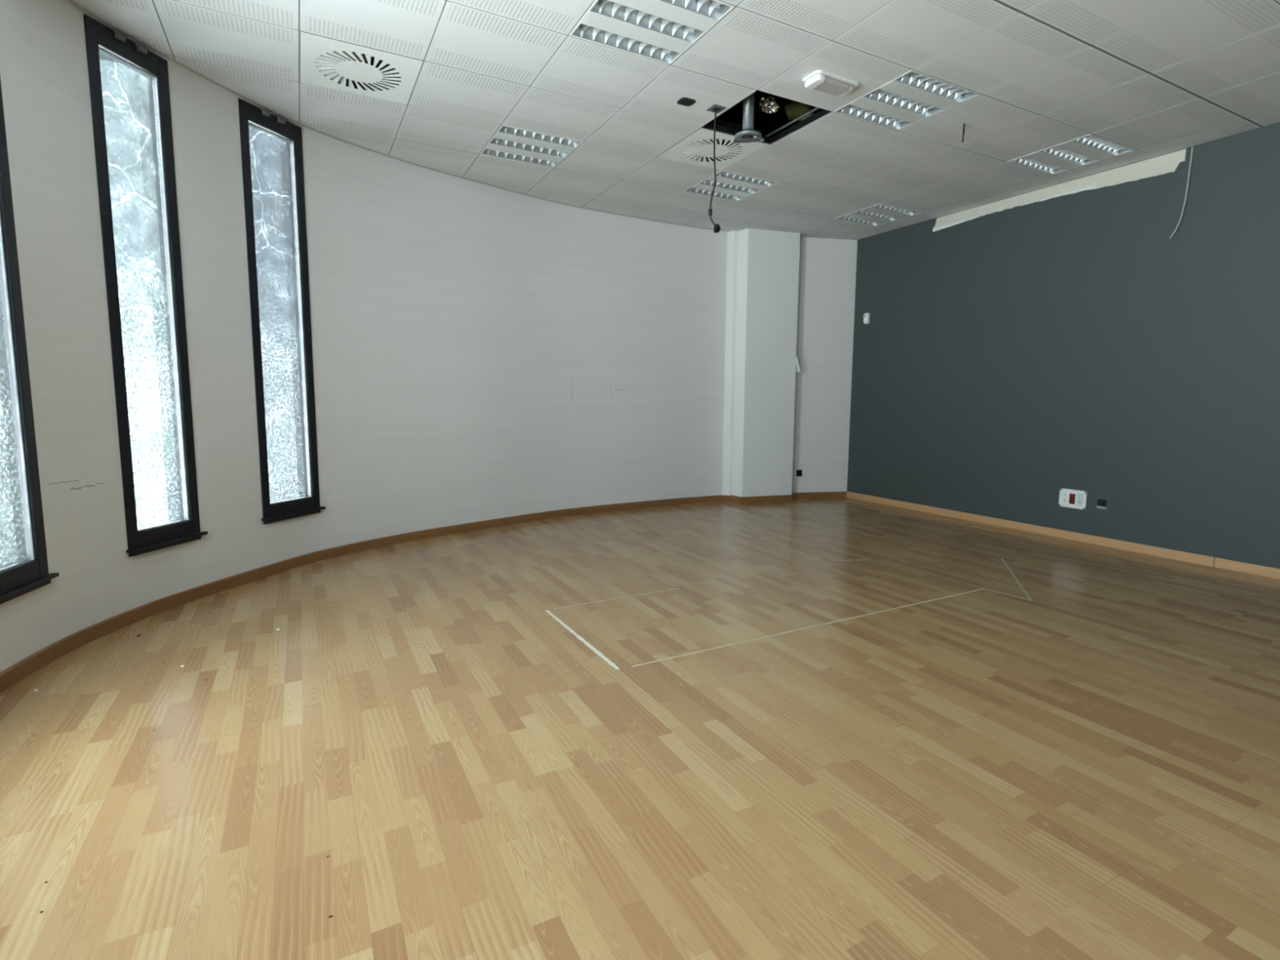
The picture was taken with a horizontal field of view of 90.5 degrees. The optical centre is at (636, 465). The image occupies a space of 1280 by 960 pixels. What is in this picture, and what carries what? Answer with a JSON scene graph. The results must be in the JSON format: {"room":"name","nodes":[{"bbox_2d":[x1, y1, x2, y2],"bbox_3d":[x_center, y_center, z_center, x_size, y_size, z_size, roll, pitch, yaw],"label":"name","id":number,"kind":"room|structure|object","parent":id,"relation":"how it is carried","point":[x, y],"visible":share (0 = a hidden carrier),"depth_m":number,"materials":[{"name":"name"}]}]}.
{"room":"empty office room","nodes":[
{"label":"empty office room","id":0,"kind":"room"},
{"bbox_2d":[0,0,857,672],"bbox_3d":[-0.525,-0.765,1.402,4.978,3.900,13.137,1,6,6],"label":"wall","id":1,"kind":"structure","parent":0,"point":[482,352],"depth_m":4.89,"materials":[{"name":"paint"}]},
{"bbox_2d":[0,76,59,604],"bbox_3d":[-2.595,-0.762,2.484,0.104,2.634,0.478,-1,6,-13],"label":"window","id":2,"kind":"structure","parent":1,"relation":"in","point":[24,564],"depth_m":2.67,"materials":[{"name":"glass"}]},
{"bbox_2d":[83,13,208,556],"bbox_3d":[-2.610,-0.860,3.378,0.104,2.634,0.474,2,6,11],"label":"window","id":3,"kind":"structure","parent":1,"relation":"in","point":[129,82],"depth_m":3.37,"materials":[{"name":"glass"}]},
{"bbox_2d":[238,97,325,524],"bbox_3d":[-2.370,-0.952,4.231,0.104,2.634,0.499,3,7,20],"label":"window","id":4,"kind":"structure","parent":1,"relation":"in","point":[272,148],"depth_m":4.23,"materials":[{"name":"glass"}]},
{"bbox_2d":[0,494,723,692],"bbox_3d":[-0.753,1.024,1.262,3.757,0.072,12.159,0,6,-1],"label":"baseboard","id":5,"kind":"structure","parent":1,"relation":"attached to","point":[33,663],"depth_m":4.10,"materials":[{"name":"brown wood"}]},
{"bbox_2d":[68,0,857,239],"bbox_3d":[-0.451,-1.968,1.357,4.671,0.006,12.535,1,6,6],"label":"trim","id":6,"kind":"structure","parent":1,"relation":"attached to","point":[71,1],"depth_m":4.32,"materials":[{"name":"white paint"}]},
{"bbox_2d":[795,469,802,476],"bbox_3d":[1.919,0.088,7.485,0.072,0.080,0.015,-1,6,-11],"label":"wall socket","id":7,"kind":"object","parent":1,"relation":"attached to","point":[799,472],"visible":1,"depth_m":7.48,"materials":[{"name":"black plastic"}]},
{"bbox_2d":[791,491,846,498],"bbox_3d":[2.128,0.352,7.554,0.800,0.072,0.025,-1,6,-10],"label":"baseboard","id":8,"kind":"structure","parent":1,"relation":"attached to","point":[829,494],"depth_m":7.56,"materials":[{"name":"brown wood"}]},
{"bbox_2d":[0,497,1279,959],"bbox_3d":[1.806,1.107,1.524,7.071,0.120,11.174,-3,7,-28],"label":"floor","id":9,"kind":"structure","parent":0,"point":[1088,768],"depth_m":2.13,"materials":[{"name":"laminate"}]},
{"bbox_2d":[545,609,619,669],"bbox_3d":[-0.294,0.853,3.174,0.025,0.001,0.874,-3,7,-29],"label":"tape","id":10,"kind":"object","parent":9,"relation":"on","point":[597,652],"visible":1,"depth_m":3.09,"materials":[{"name":"white plastic"}]},
{"bbox_2d":[553,587,679,608],"bbox_3d":[-0.101,0.788,3.779,0.840,0.001,0.007,-3,7,-28],"label":"tape","id":11,"kind":"object","parent":9,"relation":"on","point":[677,588],"visible":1,"depth_m":3.76,"materials":[{"name":"beige plastic"}]},
{"bbox_2d":[631,588,984,666],"bbox_3d":[1.085,0.835,3.412,2.513,0.001,0.015,-3,7,-28],"label":"tape","id":12,"kind":"object","parent":9,"relation":"on","point":[980,588],"visible":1,"depth_m":3.25,"materials":[{"name":"beige plastic"}]},
{"bbox_2d":[1000,557,1033,601],"bbox_3d":[2.545,0.750,4.270,0.021,0.001,1.092,3,7,21],"label":"tape","id":13,"kind":"object","parent":9,"relation":"on","point":[1020,585],"visible":1,"depth_m":4.16,"materials":[{"name":"white plastic"}]},
{"bbox_2d":[73,0,1279,239],"bbox_3d":[1.792,-1.968,1.267,7.008,0.045,10.924,-3,7,-28],"label":"ceiling","id":14,"kind":"structure","parent":0,"point":[1151,77],"depth_m":3.69,"materials":[{"name":"tile"}]},
{"bbox_2d":[300,31,422,104],"bbox_3d":[-1.562,-2.267,3.571,0.592,0.101,0.592,-3,7,-28],"label":"ceiling vent","id":15,"kind":"object","parent":14,"relation":"in","point":[335,59],"visible":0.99,"depth_m":3.54,"materials":[{"name":"metal"}]},
{"bbox_2d":[480,124,583,168],"bbox_3d":[-0.780,-2.371,4.657,0.592,0.080,0.592,-3,7,-28],"label":"ceiling light","id":16,"kind":"object","parent":14,"relation":"attached to","point":[510,143],"visible":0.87,"depth_m":4.64,"materials":[{"name":"metal"}]},
{"bbox_2d":[568,0,734,64],"bbox_3d":[0.060,-2.193,3.075,0.592,0.080,0.592,-3,7,-28],"label":"ceiling light","id":17,"kind":"object","parent":14,"relation":"attached to","point":[658,30],"visible":0.98,"depth_m":3.12,"materials":[{"name":"metal"}]},
{"bbox_2d":[676,97,695,106],"bbox_3d":[0.306,-2.241,3.910,0.104,0.006,0.092,-3,7,-28],"label":"socket","id":18,"kind":"object","parent":14,"relation":"attached to","point":[685,101],"visible":1,"depth_m":3.90,"materials":[{"name":"black plastic"}]},
{"bbox_2d":[657,119,769,170],"bbox_3d":[0.561,-2.377,4.686,0.592,0.101,0.592,-3,7,-28],"label":"ceiling vent","id":19,"kind":"object","parent":14,"relation":"in","point":[700,144],"visible":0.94,"depth_m":4.66,"materials":[{"name":"metal"}]},
{"bbox_2d":[706,104,725,113],"bbox_3d":[0.502,-2.246,4.000,0.090,0.014,0.090,-3,7,-28],"label":"outlet","id":20,"kind":"object","parent":14,"relation":"attached to","point":[715,107],"visible":1,"depth_m":3.98,"materials":[{"name":"black plastic"}]},
{"bbox_2d":[708,110,720,233],"bbox_3d":[0.502,-1.879,4.042,0.075,0.772,0.056,3,7,22],"label":"hanging cable","id":21,"kind":"object","parent":20,"relation":"hanging from","point":[717,228],"visible":1,"depth_m":4.04,"materials":[{"name":"black plastic"}]},
{"bbox_2d":[683,170,779,200],"bbox_3d":[0.811,-2.453,5.494,0.592,0.080,0.592,-3,7,-28],"label":"ceiling light","id":22,"kind":"object","parent":14,"relation":"attached to","point":[732,186],"visible":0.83,"depth_m":5.49,"materials":[{"name":"metal"}]},
{"bbox_2d":[759,96,780,114],"bbox_3d":[0.926,-2.511,4.421,0.170,0.105,0.133,-3,7,-28],"label":"duct","id":23,"kind":"object","parent":14,"relation":"attached to","point":[770,104],"visible":1,"depth_m":4.38,"materials":[{"name":"silver metal"}]},
{"bbox_2d":[765,107,819,137],"bbox_3d":[1.063,-2.340,4.320,0.012,0.008,0.620,-3,7,-28],"label":"metal rail","id":24,"kind":"object","parent":14,"relation":"attached to","point":[815,108],"visible":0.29,"depth_m":4.32,"materials":[{"name":"grey metal"}]},
{"bbox_2d":[784,102,816,121],"bbox_3d":[1.203,-2.537,4.615,0.176,0.254,0.300,-3,7,-28],"label":"flexible duct","id":25,"kind":"object","parent":14,"relation":"attached to","point":[794,110],"visible":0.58,"depth_m":4.61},
{"bbox_2d":[802,70,858,96],"bbox_3d":[1.119,-2.188,3.654,0.330,0.047,0.144,-3,7,-28],"label":"emergency light","id":26,"kind":"object","parent":14,"relation":"attached to","point":[822,81],"visible":1,"depth_m":3.61,"materials":[{"name":"white plastic"}]},
{"bbox_2d":[833,203,922,226],"bbox_3d":[2.403,-2.535,6.330,0.592,0.080,0.592,-3,7,-28],"label":"ceiling light","id":27,"kind":"object","parent":14,"relation":"attached to","point":[878,214],"visible":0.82,"depth_m":6.33,"materials":[{"name":"metal"}]},
{"bbox_2d":[833,69,979,130],"bbox_3d":[1.652,-2.275,3.912,0.592,0.080,0.592,-3,7,-28],"label":"ceiling light","id":28,"kind":"object","parent":14,"relation":"attached to","point":[913,96],"visible":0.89,"depth_m":3.90,"materials":[{"name":"metal"}]},
{"bbox_2d":[961,123,964,142],"bbox_3d":[2.164,-2.203,4.201,0.012,0.132,0.044,4,7,31],"label":"stub","id":29,"kind":"object","parent":14,"relation":"attached to","point":[963,129],"visible":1,"depth_m":4.21,"materials":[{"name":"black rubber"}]},
{"bbox_2d":[1007,133,1135,174],"bbox_3d":[3.243,-2.357,4.748,0.592,0.080,0.592,-3,7,-28],"label":"ceiling light","id":30,"kind":"object","parent":14,"relation":"attached to","point":[1089,148],"visible":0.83,"depth_m":4.74,"materials":[{"name":"metal"}]},
{"bbox_2d":[1168,146,1193,238],"bbox_3d":[3.963,-1.984,4.619,0.020,0.625,0.092,-4,8,-35],"label":"cable","id":31,"kind":"object","parent":14,"relation":"hanging from","point":[1192,148],"visible":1,"depth_m":4.59,"materials":[{"name":"white plastic"}]},
{"bbox_2d":[682,90,822,161],"bbox_3d":[1.703,-2.650,1.232,7.600,0.090,11.500,-3,7,-28],"label":"ceiling slab","id":32,"kind":"structure","parent":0,"point":[767,122],"depth_m":5.62,"materials":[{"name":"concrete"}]},
{"bbox_2d":[733,92,764,143],"bbox_3d":[0.784,-2.571,4.275,0.248,0.740,0.184,-3,7,-28],"label":"mount","id":33,"kind":"object","parent":32,"relation":"attached to","point":[748,135],"visible":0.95,"depth_m":4.26,"materials":[{"name":"grey metal"}]},
{"bbox_2d":[722,228,799,497],"bbox_3d":[1.377,-1.385,7.175,0.844,3.800,0.277,-2,7,-17],"label":"wall pillar","id":34,"kind":"structure","parent":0,"point":[762,265],"depth_m":7.09,"materials":[{"name":"paint"}]},
{"bbox_2d":[720,495,741,503],"bbox_3d":[1.092,0.379,7.251,0.251,0.072,0.079,4,7,29],"label":"baseboard","id":35,"kind":"structure","parent":34,"relation":"attached to","point":[723,498],"depth_m":7.27,"materials":[{"name":"brown wood"}]},
{"bbox_2d":[741,494,792,503],"bbox_3d":[1.494,0.381,7.256,0.648,0.072,0.013,-2,7,-17],"label":"baseboard","id":36,"kind":"structure","parent":34,"relation":"attached to","point":[783,497],"depth_m":7.25,"materials":[{"name":"brown wood"}]},
{"bbox_2d":[794,355,800,372],"bbox_3d":[1.823,-1.150,7.185,0.080,0.185,0.013,0,6,-1],"label":"flap","id":37,"kind":"object","parent":34,"relation":"attached to","point":[796,357],"visible":1,"depth_m":7.18,"materials":[{"name":"plastic"}]},
{"bbox_2d":[846,121,1279,568],"bbox_3d":[5.043,-0.895,2.891,0.200,3.900,10.951,-3,7,-27],"label":"wall","id":38,"kind":"structure","parent":0,"point":[1006,360],"depth_m":5.17,"materials":[{"name":"paint"}]},
{"bbox_2d":[863,312,870,324],"bbox_3d":[2.617,-1.678,7.230,0.040,0.124,0.064,-3,7,-28],"label":"detector","id":39,"kind":"object","parent":38,"relation":"attached to","point":[867,315],"visible":1,"depth_m":7.21,"materials":[{"name":"white plastic"}]},
{"bbox_2d":[933,148,1186,231],"bbox_3d":[3.491,-2.326,5.516,0.013,0.143,2.085,-3,7,-27],"label":"wall strip","id":40,"kind":"object","parent":38,"relation":"attached to","point":[1169,162],"visible":1,"depth_m":5.21,"materials":[{"name":"paint"}]},
{"bbox_2d":[846,491,1279,579],"bbox_3d":[4.953,0.866,3.007,0.014,0.072,10.490,-3,7,-27],"label":"baseboard","id":41,"kind":"structure","parent":38,"relation":"attached to","point":[1182,556],"depth_m":5.24,"materials":[{"name":"brown wood"}]},
{"bbox_2d":[1058,488,1087,510],"bbox_3d":[3.694,0.281,5.377,0.012,0.156,0.214,-3,7,-28],"label":"panel","id":42,"kind":"object","parent":38,"relation":"attached to","point":[1075,499],"visible":1,"depth_m":5.37,"materials":[{"name":"white plastic"}]},
{"bbox_2d":[1061,491,1073,504],"bbox_3d":[3.674,0.278,5.408,0.006,0.108,0.094,-3,7,-28],"label":"socket","id":43,"kind":"object","parent":42,"relation":"attached to","point":[1067,497],"depth_m":5.41,"materials":[{"name":"white plastic"}]},
{"bbox_2d":[1068,493,1075,504],"bbox_3d":[3.691,0.281,5.377,0.005,0.088,0.046,-3,7,-28],"label":"socket","id":44,"kind":"object","parent":42,"relation":"attached to","point":[1071,496],"depth_m":5.38,"materials":[{"name":"plastic"}]},
{"bbox_2d":[1096,498,1106,509],"bbox_3d":[3.794,0.316,5.181,0.020,0.077,0.070,-3,7,-28],"label":"junction box","id":45,"kind":"object","parent":38,"relation":"attached to","point":[1100,503],"visible":1,"depth_m":5.18,"materials":[{"name":"grey plastic"}]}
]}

